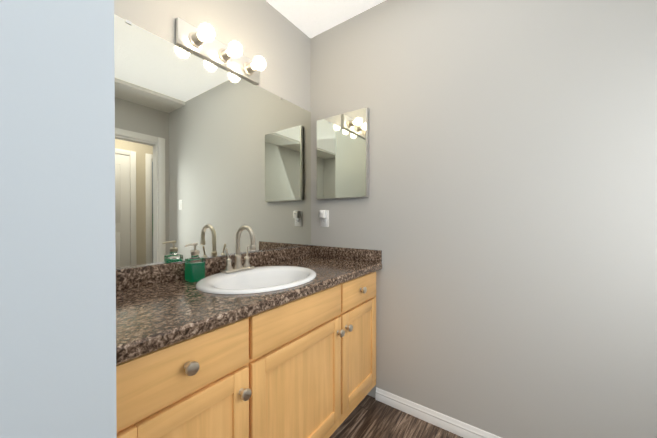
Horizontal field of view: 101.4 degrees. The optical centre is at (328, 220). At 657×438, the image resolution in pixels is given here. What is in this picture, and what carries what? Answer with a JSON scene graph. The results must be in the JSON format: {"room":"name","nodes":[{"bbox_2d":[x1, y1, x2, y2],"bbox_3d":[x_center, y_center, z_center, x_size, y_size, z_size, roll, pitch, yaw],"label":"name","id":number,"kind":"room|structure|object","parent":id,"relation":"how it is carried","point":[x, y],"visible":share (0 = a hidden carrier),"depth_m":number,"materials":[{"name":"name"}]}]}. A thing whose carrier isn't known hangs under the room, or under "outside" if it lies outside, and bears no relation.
{"room":"bathroom","nodes":[
{"label":"bathroom","id":0,"kind":"room"},
{"bbox_2d":[0,0,116,437],"bbox_3d":[-0.709,-0.087,0.593,0.670,2.452,0.200,0,0,36],"label":"wall","id":1,"kind":"structure","parent":0,"point":[57,248],"depth_m":0.42,"materials":[{"name":"grey paint"}]},
{"bbox_2d":[114,0,310,269],"bbox_3d":[-1.104,-0.088,0.696,0.109,2.452,3.400,0,0,36],"label":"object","id":2,"kind":"object","parent":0,"point":[211,159],"depth_m":1.32,"materials":[{"name":"grey paint"}]},
{"bbox_2d":[176,17,259,84],"bbox_3d":[-0.518,-0.840,1.359,0.076,0.114,0.456,0,0,36],"label":"light bar","id":3,"kind":"object","parent":2,"relation":"attached to","point":[190,39],"visible":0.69,"depth_m":1.32,"materials":[{"name":"silver metal"}]},
{"bbox_2d":[199,23,214,40],"bbox_3d":[-0.545,-0.834,1.194,0.072,0.067,0.065,0,0,3],"label":"bulb","id":4,"kind":"object","parent":3,"relation":"attached to","point":[206,32],"depth_m":1.17,"materials":[{"name":"white glass"}]},
{"bbox_2d":[228,41,241,56],"bbox_3d":[-0.459,-0.834,1.313,0.072,0.067,0.065,0,0,3],"label":"bulb","id":5,"kind":"object","parent":3,"relation":"attached to","point":[235,49],"depth_m":1.29,"materials":[{"name":"white glass"}]},
{"bbox_2d":[253,56,265,69],"bbox_3d":[-0.373,-0.835,1.432,0.072,0.067,0.065,0,0,3],"label":"bulb","id":6,"kind":"object","parent":3,"relation":"attached to","point":[259,63],"depth_m":1.41,"materials":[{"name":"white glass"}]},
{"bbox_2d":[266,0,385,37],"bbox_3d":[1.028,-1.338,-0.111,4.500,0.060,4.600,0,0,36],"label":"ceiling","id":7,"kind":"structure","parent":0,"point":[310,18],"depth_m":1.70,"materials":[{"name":"white paint"}]},
{"bbox_2d":[329,395,462,437],"bbox_3d":[1.028,1.156,-0.093,4.500,0.075,4.600,0,0,36],"label":"floor","id":8,"kind":"structure","parent":0,"point":[369,417],"depth_m":1.45,"materials":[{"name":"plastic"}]},
{"bbox_2d":[116,271,375,437],"bbox_3d":[-0.290,0.720,1.254,0.577,0.829,1.349,0,0,36],"label":"bathroom vanity","id":9,"kind":"object","parent":8,"relation":"on","point":[304,367],"visible":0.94,"depth_m":0.92,"materials":[{"name":"brown wood"}]},
{"bbox_2d":[116,245,381,364],"bbox_3d":[-0.296,0.245,1.255,0.565,0.116,1.350,0,0,36],"label":"countertop","id":10,"kind":"structure","parent":9,"relation":"on","point":[159,306],"depth_m":0.96,"materials":[{"name":"stone"}]},
{"bbox_2d":[184,243,204,282],"bbox_3d":[-0.585,0.181,1.162,0.064,0.165,0.079,0,0,36],"label":"soap bottle","id":11,"kind":"object","parent":10,"relation":"on","point":[195,267],"visible":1,"depth_m":1.15,"materials":[{"name":"green plastic"}]},
{"bbox_2d":[220,225,255,272],"bbox_3d":[-0.409,0.138,1.306,0.154,0.226,0.164,0,0,36],"label":"faucet","id":12,"kind":"object","parent":10,"relation":"on","point":[236,267],"visible":1,"depth_m":1.31,"materials":[{"name":"silver metal"}]},
{"bbox_2d":[196,266,315,293],"bbox_3d":[-0.305,0.329,1.224,0.458,0.155,0.559,0,0,36],"label":"sink","id":13,"kind":"object","parent":10,"relation":"in","point":[263,279],"visible":0.48,"depth_m":1.28,"materials":[{"name":"white ceramic"}]},
{"bbox_2d":[311,0,656,437],"bbox_3d":[0.848,-0.092,1.322,2.342,2.452,0.100,0,0,36],"label":"wall","id":14,"kind":"structure","parent":0,"point":[503,216],"depth_m":1.26,"materials":[{"name":"grey paint"}]},
{"bbox_2d":[319,210,328,226],"bbox_3d":[-0.040,-0.011,1.872,0.072,0.118,0.047,0,0,36],"label":"outlet","id":15,"kind":"object","parent":14,"relation":"attached to","point":[324,217],"visible":1,"depth_m":1.87,"materials":[{"name":"white plastic"}]},
{"bbox_2d":[317,107,368,199],"bbox_3d":[0.084,-0.422,1.788,0.395,0.554,0.033,0,0,36],"label":"medicine cabinet mirror","id":16,"kind":"object","parent":14,"relation":"attached to","point":[343,155],"visible":0.98,"depth_m":1.76,"materials":[{"name":"white mirror"}]},
{"bbox_2d":[375,387,500,437],"bbox_3d":[0.987,1.075,1.157,1.715,0.070,0.019,0,0,36],"label":"baseboard","id":17,"kind":"structure","parent":14,"relation":"attached to","point":[448,423],"depth_m":1.44,"materials":[{"name":"white wood"}]}
]}

